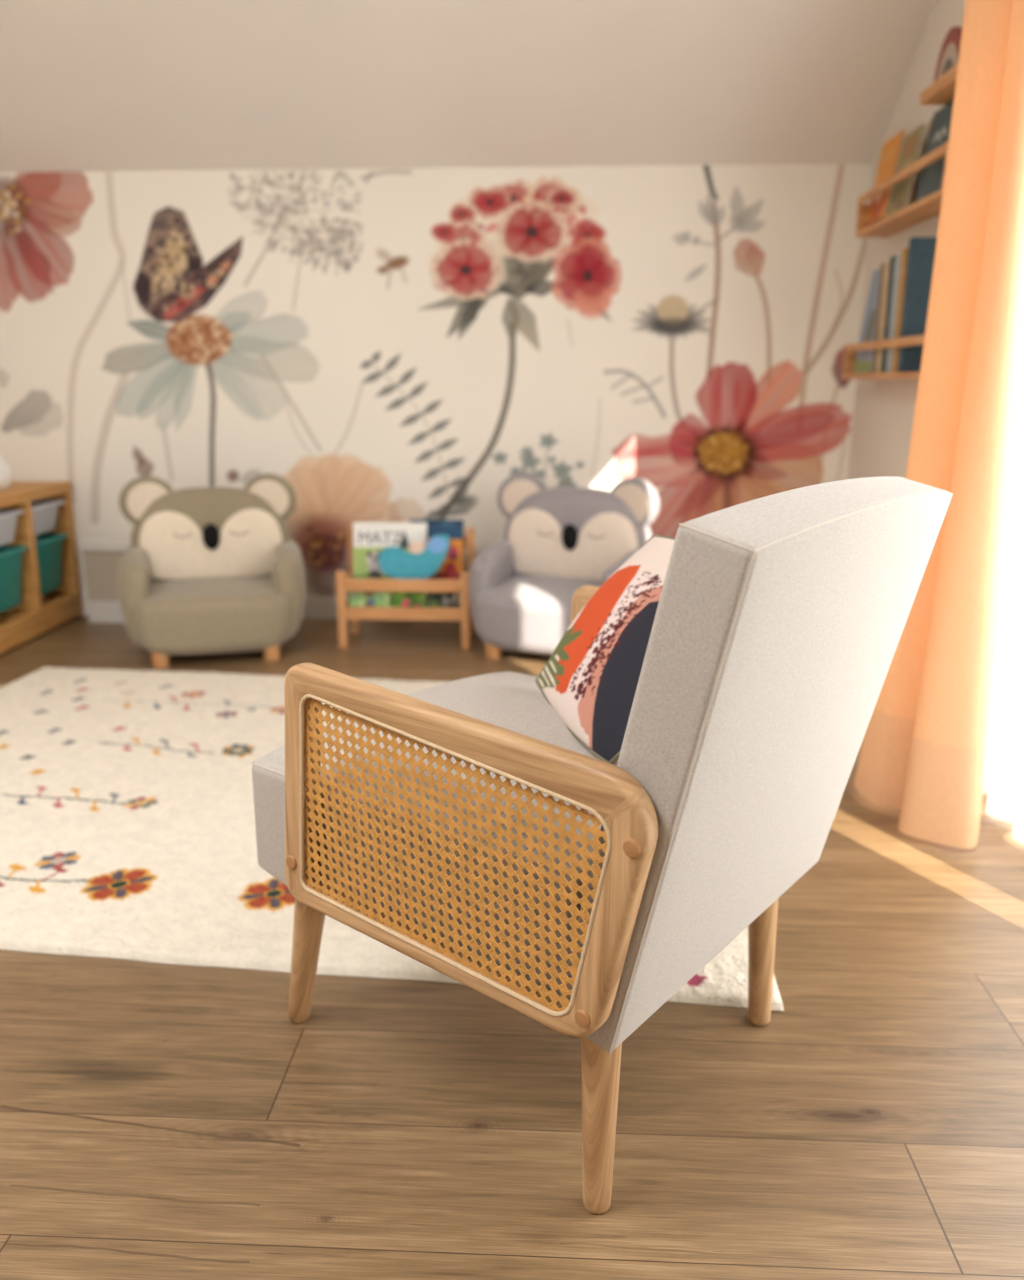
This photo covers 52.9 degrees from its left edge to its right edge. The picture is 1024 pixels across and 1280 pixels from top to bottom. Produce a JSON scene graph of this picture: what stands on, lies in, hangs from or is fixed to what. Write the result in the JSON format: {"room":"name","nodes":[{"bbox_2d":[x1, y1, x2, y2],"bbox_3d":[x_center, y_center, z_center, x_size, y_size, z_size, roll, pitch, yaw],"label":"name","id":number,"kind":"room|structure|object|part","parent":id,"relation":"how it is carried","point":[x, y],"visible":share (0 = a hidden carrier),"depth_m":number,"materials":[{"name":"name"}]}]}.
{"room":"children's playroom","nodes":[
{"label":"children's playroom","id":0,"kind":"room"},
{"bbox_2d":[0,164,872,597],"bbox_3d":[-0.465,-0.941,4.075,3.750,1.730,0.126,1,14,3],"label":"wall","id":1,"kind":"structure","parent":0,"point":[385,344],"depth_m":3.95,"materials":[{"name":"paper"}]},
{"bbox_2d":[80,594,460,618],"bbox_3d":[-0.469,-0.129,4.208,3.550,0.090,0.014,1,14,3],"label":"baseboard","id":2,"kind":"structure","parent":1,"relation":"attached to","point":[314,607],"depth_m":4.22,"materials":[{"name":"white paint"}]},
{"bbox_2d":[0,0,938,171],"bbox_3d":[-0.579,-1.486,1.091,3.900,0.992,5.680,1,14,3],"label":"ceiling","id":3,"kind":"structure","parent":0,"point":[86,85],"depth_m":3.41,"materials":[{"name":"paint"}]},
{"bbox_2d":[854,0,1023,848],"bbox_3d":[0.915,-0.830,2.060,0.240,2.478,0.466,4,15,15],"label":"curtain","id":4,"kind":"object","parent":3,"relation":"hanging from","point":[923,753],"visible":0.93,"depth_m":2.10,"materials":[{"name":"orange fabric"}]},
{"bbox_2d":[983,367,1023,843],"bbox_3d":[1.079,-0.778,1.852,0.067,2.478,0.773,1,14,3],"label":"window","id":5,"kind":"structure","parent":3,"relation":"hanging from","point":[1004,766],"depth_m":2.24,"materials":[{"name":"glass"}]},
{"bbox_2d":[0,616,1023,1279],"bbox_3d":[-0.604,0.620,1.629,3.950,0.100,5.790,1,14,3],"label":"floor","id":6,"kind":"structure","parent":0,"point":[159,1121],"depth_m":1.39,"materials":[{"name":"brown wood"}]},
{"bbox_2d":[0,481,82,653],"bbox_3d":[-2.025,-0.255,3.738,0.455,0.546,0.990,1,14,3],"label":"storage unit","id":7,"kind":"object","parent":6,"relation":"on","point":[37,614],"visible":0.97,"depth_m":3.90,"materials":[{"name":"brown wood"}]},
{"bbox_2d":[0,455,11,490],"bbox_3d":[-1.910,-0.616,3.785,0.128,0.128,0.128,1,14,3],"label":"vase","id":8,"kind":"object","parent":7,"relation":"on","point":[5,471],"visible":1,"depth_m":3.77,"materials":[{"name":"white ceramic"}]},
{"bbox_2d":[0,509,23,544],"bbox_3d":[-2.010,-0.397,3.701,0.414,0.115,0.262,1,14,3],"label":"storage bin","id":9,"kind":"object","parent":7,"relation":"in","point":[8,517],"visible":1,"depth_m":3.75,"materials":[{"name":"grey plastic"}]},
{"bbox_2d":[0,546,27,611],"bbox_3d":[-2.010,-0.218,3.746,0.414,0.215,0.262,1,14,3],"label":"storage bin","id":10,"kind":"object","parent":7,"relation":"in","point":[10,556],"visible":1,"depth_m":3.77,"materials":[{"name":"teal plastic"}]},
{"bbox_3d":[-2.025,-0.034,3.793,0.445,0.090,0.990,1,14,3],"label":"board","id":11,"kind":"part","parent":7,"relation":"part of","materials":[{"name":"brown wood"}]},
{"bbox_2d":[31,500,64,534],"bbox_3d":[-1.994,-0.475,4.010,0.414,0.115,0.262,1,14,3],"label":"storage bin","id":12,"kind":"object","parent":7,"relation":"in","point":[44,512],"visible":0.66,"depth_m":4.02,"materials":[{"name":"grey plastic"}]},
{"bbox_2d":[35,533,67,594],"bbox_3d":[-1.994,-0.296,4.055,0.414,0.215,0.262,1,14,3],"label":"storage bin","id":13,"kind":"object","parent":7,"relation":"in","point":[49,546],"visible":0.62,"depth_m":4.06,"materials":[{"name":"teal plastic"}]},
{"bbox_3d":[-2.000,-0.396,4.195,0.443,0.414,0.034,1,14,3],"label":"panel","id":14,"kind":"part","parent":7,"relation":"part of","materials":[{"name":"brown wood"}]},
{"bbox_2d":[79,537,130,622],"bbox_3d":[-1.556,-0.243,4.165,0.320,0.334,0.124,1,14,3],"label":"bin","id":15,"kind":"object","parent":6,"relation":"on","point":[102,555],"visible":0.48,"depth_m":4.12,"materials":[{"name":"beige paint"}]},
{"bbox_3d":[-1.556,-0.384,4.129,0.320,0.044,0.124,1,14,3],"label":"lid","id":16,"kind":"part","parent":15,"relation":"part of","materials":[{"name":"white paint"}]},
{"bbox_2d":[118,473,305,668],"bbox_3d":[-1.069,-0.267,3.673,0.644,0.619,0.525,-4,15,-14],"label":"armchair","id":17,"kind":"object","parent":6,"relation":"on","point":[204,570],"visible":1,"depth_m":3.66,"materials":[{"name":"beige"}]},
{"bbox_3d":[-1.315,-0.157,3.639,0.137,0.320,0.380,-4,15,-14],"label":"armrest","id":18,"kind":"part","parent":17,"relation":"part of","materials":[{"name":"beige fabric"}]},
{"bbox_3d":[-1.106,-0.315,3.812,0.576,0.505,0.144,-4,15,-14],"label":"backrest","id":19,"kind":"part","parent":17,"relation":"part of","materials":[{"name":"beige fabric"}]},
{"bbox_3d":[-1.069,-0.110,3.713,0.512,0.214,0.525,-4,15,-14],"label":"seat","id":20,"kind":"part","parent":17,"relation":"part of","materials":[{"name":"beige fabric"}]},
{"bbox_3d":[-0.824,-0.188,3.759,0.137,0.320,0.380,-4,15,-14],"label":"armrest","id":21,"kind":"part","parent":17,"relation":"part of","materials":[{"name":"beige fabric"}]},
{"bbox_2d":[0,667,783,1010],"bbox_3d":[-0.578,0.329,2.537,2.251,0.018,1.666,2,14,7],"label":"rug","id":22,"kind":"object","parent":6,"relation":"on","point":[128,830],"visible":0.38,"depth_m":2.19,"materials":[{"name":"carpet"}]},
{"bbox_2d":[336,527,475,649],"bbox_3d":[-0.387,-0.196,3.820,0.482,0.410,0.257,1,14,3],"label":"rack","id":23,"kind":"object","parent":6,"relation":"on","point":[345,581],"visible":0.82,"depth_m":3.72,"materials":[{"name":"brown wood"}]},
{"bbox_3d":[-0.617,-0.110,3.737,0.032,0.284,0.032,1,14,3],"label":"post","id":24,"kind":"part","parent":23,"relation":"part of","materials":[{"name":"brown wood"}]},
{"bbox_3d":[-0.611,-0.228,3.824,0.022,0.030,0.195,1,14,3],"label":"rail","id":25,"kind":"part","parent":23,"relation":"part of","materials":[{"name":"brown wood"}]},
{"bbox_3d":[-0.606,-0.226,3.940,0.032,0.410,0.032,1,14,3],"label":"post","id":26,"kind":"part","parent":23,"relation":"part of","materials":[{"name":"brown wood"}]},
{"bbox_2d":[349,591,389,606],"bbox_3d":[-0.520,-0.160,3.755,0.150,0.126,0.021,1,14,3],"label":"book","id":27,"kind":"object","parent":23,"relation":"on","point":[356,599],"visible":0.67,"depth_m":3.75,"materials":[{"name":"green paper"}]},
{"bbox_2d":[353,522,426,578],"bbox_3d":[-0.454,-0.319,3.835,0.275,0.237,0.051,1,14,3],"label":"book","id":28,"kind":"object","parent":23,"relation":"on","point":[369,538],"visible":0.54,"depth_m":3.83,"materials":[{"name":"beige paper"}]},
{"bbox_3d":[-0.392,-0.196,3.704,0.420,0.046,0.018,1,14,3],"label":"rail","id":29,"kind":"part","parent":23,"relation":"part of","materials":[{"name":"brown wood"}]},
{"bbox_3d":[-0.392,-0.096,3.729,0.420,0.046,0.018,1,14,3],"label":"rail","id":30,"kind":"part","parent":23,"relation":"part of","materials":[{"name":"brown wood"}]},
{"bbox_2d":[391,592,424,606],"bbox_3d":[-0.379,-0.158,3.748,0.120,0.126,0.021,1,14,3],"label":"book","id":31,"kind":"object","parent":23,"relation":"on","point":[399,599],"visible":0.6,"depth_m":3.74,"materials":[{"name":"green paper"}]},
{"bbox_2d":[378,534,449,578],"bbox_3d":[-0.358,-0.303,3.765,0.263,0.167,0.044,0,14,0],"label":"stuffed toy","id":32,"kind":"object","parent":23,"relation":"on","point":[395,562],"visible":0.97,"depth_m":3.76,"materials":[{"name":"blue fabric"}]},
{"bbox_2d":[410,520,463,571],"bbox_3d":[-0.282,-0.331,3.873,0.200,0.242,0.043,1,14,3],"label":"book","id":33,"kind":"object","parent":23,"relation":"on","point":[429,522],"visible":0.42,"depth_m":3.85,"materials":[{"name":"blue paper"}]},
{"bbox_2d":[426,592,453,607],"bbox_3d":[-0.261,-0.157,3.743,0.100,0.126,0.021,1,14,3],"label":"book","id":34,"kind":"object","parent":23,"relation":"on","point":[433,599],"visible":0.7,"depth_m":3.74,"materials":[{"name":"beige paper"}]},
{"bbox_2d":[427,525,462,578],"bbox_3d":[-0.279,-0.315,3.848,0.190,0.224,0.049,1,14,3],"label":"book","id":35,"kind":"object","parent":23,"relation":"on","point":[451,567],"visible":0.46,"depth_m":3.84,"materials":[{"name":"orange paper"}]},
{"bbox_3d":[-0.168,-0.104,3.716,0.032,0.284,0.032,1,14,3],"label":"post","id":36,"kind":"part","parent":23,"relation":"part of","materials":[{"name":"brown wood"}]},
{"bbox_3d":[-0.156,-0.221,3.918,0.032,0.410,0.032,1,14,3],"label":"post","id":37,"kind":"part","parent":23,"relation":"part of","materials":[{"name":"brown wood"}]},
{"bbox_2d":[469,473,659,658],"bbox_3d":[0.181,-0.265,3.666,0.644,0.619,0.525,6,15,22],"label":"armchair","id":38,"kind":"object","parent":6,"relation":"on","point":[556,542],"visible":0.67,"depth_m":3.65,"materials":[{"name":"grey fabric"}]},
{"bbox_3d":[-0.051,-0.195,3.787,0.137,0.320,0.380,6,15,22],"label":"armrest","id":39,"kind":"part","parent":38,"relation":"part of","materials":[{"name":"grey fabric"}]},
{"bbox_3d":[0.181,-0.108,3.705,0.512,0.214,0.525,6,15,22],"label":"seat","id":40,"kind":"part","parent":38,"relation":"part of","materials":[{"name":"grey fabric"}]},
{"bbox_3d":[0.240,-0.311,3.798,0.576,0.505,0.144,6,15,22],"label":"backrest","id":41,"kind":"part","parent":38,"relation":"part of","materials":[{"name":"beige fabric"}]},
{"bbox_3d":[0.416,-0.146,3.596,0.137,0.320,0.380,6,15,22],"label":"armrest","id":42,"kind":"part","parent":38,"relation":"part of","materials":[{"name":"grey fabric"}]},
{"bbox_2d":[250,476,952,1213],"bbox_3d":[0.084,0.192,1.415,0.763,0.842,0.651,11,18,37],"label":"armchair","id":43,"kind":"object","parent":6,"relation":"on","point":[461,827],"visible":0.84,"depth_m":1.12,"materials":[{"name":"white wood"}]},
{"bbox_3d":[-0.295,0.443,1.506,0.050,0.311,0.133,-8,16,-28],"label":"leg","id":44,"kind":"part","parent":43,"relation":"part of","materials":[{"name":"brown wood"}]},
{"bbox_3d":[0.030,0.212,1.464,0.536,0.225,0.572,11,18,37],"label":"seat","id":45,"kind":"part","parent":43,"relation":"part of","materials":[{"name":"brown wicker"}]},
{"bbox_3d":[-0.086,0.232,1.143,0.463,0.286,0.005,11,18,37],"label":"border cord","id":46,"kind":"part","parent":43,"relation":"part of","materials":[{"name":"beige fabric"}]},
{"bbox_3d":[-0.076,0.224,1.152,0.535,0.336,0.032,11,18,37],"label":"arm frame","id":47,"kind":"part","parent":43,"relation":"part of","materials":[{"name":"brown wood"}]},
{"bbox_3d":[0.101,0.531,1.171,0.052,0.297,0.056,11,18,37],"label":"leg","id":48,"kind":"part","parent":43,"relation":"part of","materials":[{"name":"brown wood"}]},
{"bbox_2d":[535,534,674,763],"bbox_3d":[0.167,-0.004,1.403,0.202,0.239,0.422,-3,14,-12],"label":"throw pillow","id":49,"kind":"object","parent":43,"relation":"on","point":[590,679],"visible":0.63,"depth_m":1.37,"materials":[{"name":"fabric"}]},
{"bbox_3d":[0.299,0.106,1.620,0.535,0.336,0.032,11,18,37],"label":"arm frame","id":50,"kind":"part","parent":43,"relation":"part of","materials":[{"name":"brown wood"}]},
{"bbox_3d":[0.305,0.106,1.222,0.211,0.582,0.591,11,18,37],"label":"backrest","id":51,"kind":"part","parent":43,"relation":"part of","materials":[{"name":"beige fabric"}]},
{"bbox_3d":[0.375,0.436,1.550,0.054,0.297,0.050,11,18,37],"label":"leg","id":52,"kind":"part","parent":43,"relation":"part of","materials":[{"name":"brown wood"}]},
{"bbox_2d":[848,0,964,478],"bbox_3d":[1.236,-0.630,1.269,0.130,2.500,5.490,1,14,3],"label":"wall","id":53,"kind":"structure","parent":0,"point":[883,409],"depth_m":3.44,"materials":[{"name":"paint"}]},
{"bbox_2d":[842,335,924,378],"bbox_3d":[1.216,-0.886,3.245,0.110,0.120,0.880,1,14,3],"label":"wall shelf","id":54,"kind":"object","parent":53,"relation":"attached to","point":[850,350],"visible":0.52,"depth_m":3.27,"materials":[{"name":"brown wood"}]},
{"bbox_2d":[853,269,879,372],"bbox_3d":[1.229,-1.084,3.499,0.054,0.344,0.210,1,14,3],"label":"book","id":55,"kind":"object","parent":54,"relation":"on","point":[863,362],"visible":0.63,"depth_m":3.52,"materials":[{"name":"beige paper"}]},
{"bbox_2d":[872,263,884,372],"bbox_3d":[1.222,-1.042,3.334,0.078,0.340,0.022,1,14,3],"label":"book","id":56,"kind":"object","parent":54,"relation":"on","point":[882,264],"visible":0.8,"depth_m":3.33,"materials":[{"name":"paper"}]},
{"bbox_3d":[1.216,-0.837,3.257,0.110,0.018,0.880,1,14,3],"label":"board","id":57,"kind":"part","parent":54,"relation":"part of","materials":[{"name":"brown wood"}]},
{"bbox_2d":[875,259,890,372],"bbox_3d":[1.220,-1.032,3.285,0.078,0.345,0.036,1,14,3],"label":"book","id":58,"kind":"object","parent":54,"relation":"on","point":[887,262],"visible":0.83,"depth_m":3.28,"materials":[{"name":"paper"}]},
{"bbox_3d":[1.167,-0.930,3.236,0.012,0.026,0.880,1,14,3],"label":"rail","id":59,"kind":"part","parent":54,"relation":"part of","materials":[{"name":"brown wood"}]},
{"bbox_2d":[881,255,895,372],"bbox_3d":[1.217,-1.020,3.227,0.078,0.350,0.030,1,14,3],"label":"book","id":60,"kind":"object","parent":54,"relation":"on","point":[892,263],"visible":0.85,"depth_m":3.22,"materials":[{"name":"paper"}]},
{"bbox_2d":[886,253,901,371],"bbox_3d":[1.214,-1.007,3.178,0.078,0.350,0.032,1,14,3],"label":"book","id":61,"kind":"object","parent":54,"relation":"on","point":[898,256],"visible":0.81,"depth_m":3.17,"materials":[{"name":"paper"}]},
{"bbox_2d":[891,247,908,371],"bbox_3d":[1.211,-0.999,3.124,0.078,0.360,0.030,1,14,3],"label":"book","id":62,"kind":"object","parent":54,"relation":"on","point":[904,256],"visible":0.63,"depth_m":3.11,"materials":[{"name":"paper"}]},
{"bbox_2d":[898,237,936,371],"bbox_3d":[1.208,-0.993,3.058,0.078,0.380,0.036,1,14,3],"label":"book","id":63,"kind":"object","parent":54,"relation":"on","point":[921,250],"visible":0.78,"depth_m":3.04,"materials":[{"name":"paper"}]},
{"bbox_2d":[855,141,948,237],"bbox_3d":[1.215,-1.343,3.114,0.110,0.131,0.850,1,14,3],"label":"wall shelf","id":64,"kind":"object","parent":53,"relation":"attached to","point":[928,207],"visible":0.52,"depth_m":3.13,"materials":[{"name":"brown wood"}]},
{"bbox_2d":[865,129,906,227],"bbox_3d":[1.226,-1.504,3.383,0.050,0.274,0.215,1,14,3],"label":"book","id":65,"kind":"object","parent":64,"relation":"on","point":[889,158],"visible":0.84,"depth_m":3.36,"materials":[{"name":"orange paper"}]},
{"bbox_3d":[1.215,-1.289,3.128,0.110,0.018,0.850,1,14,3],"label":"board","id":66,"kind":"part","parent":64,"relation":"part of","materials":[{"name":"brown wood"}]},
{"bbox_3d":[1.166,-1.395,3.103,0.012,0.026,0.850,1,14,3],"label":"rail","id":67,"kind":"part","parent":64,"relation":"part of","materials":[{"name":"brown wood"}]},
{"bbox_2d":[886,124,926,216],"bbox_3d":[1.213,-1.435,3.174,0.046,0.244,0.180,1,14,3],"label":"book","id":68,"kind":"object","parent":64,"relation":"on","point":[912,143],"visible":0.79,"depth_m":3.15,"materials":[{"name":"beige paper"}]},
{"bbox_2d":[917,118,932,187],"bbox_3d":[1.236,-1.408,3.029,0.037,0.262,0.150,1,14,3],"label":"book","id":69,"kind":"object","parent":64,"relation":"on","point":[931,119],"visible":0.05,"depth_m":3.07,"materials":[{"name":"beige paper"}]},
{"bbox_2d":[914,99,953,202],"bbox_3d":[1.199,-1.370,2.897,0.049,0.252,0.200,1,14,3],"label":"book","id":70,"kind":"object","parent":64,"relation":"on","point":[931,177],"visible":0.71,"depth_m":2.89,"materials":[{"name":"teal paper"}]},
{"bbox_2d":[920,63,957,104],"bbox_3d":[1.199,-1.490,2.753,0.109,0.032,0.320,1,14,3],"label":"wall shelf","id":71,"kind":"object","parent":53,"relation":"attached to","point":[941,91],"visible":0.38,"depth_m":2.79,"materials":[{"name":"brown wood"}]},
{"bbox_2d":[934,27,961,81],"bbox_3d":[1.203,-1.582,2.801,0.030,0.151,0.224,1,14,3],"label":"ornament","id":72,"kind":"object","parent":71,"relation":"on","point":[949,52],"visible":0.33,"depth_m":2.79,"materials":[{"name":"red paint"}]}
]}

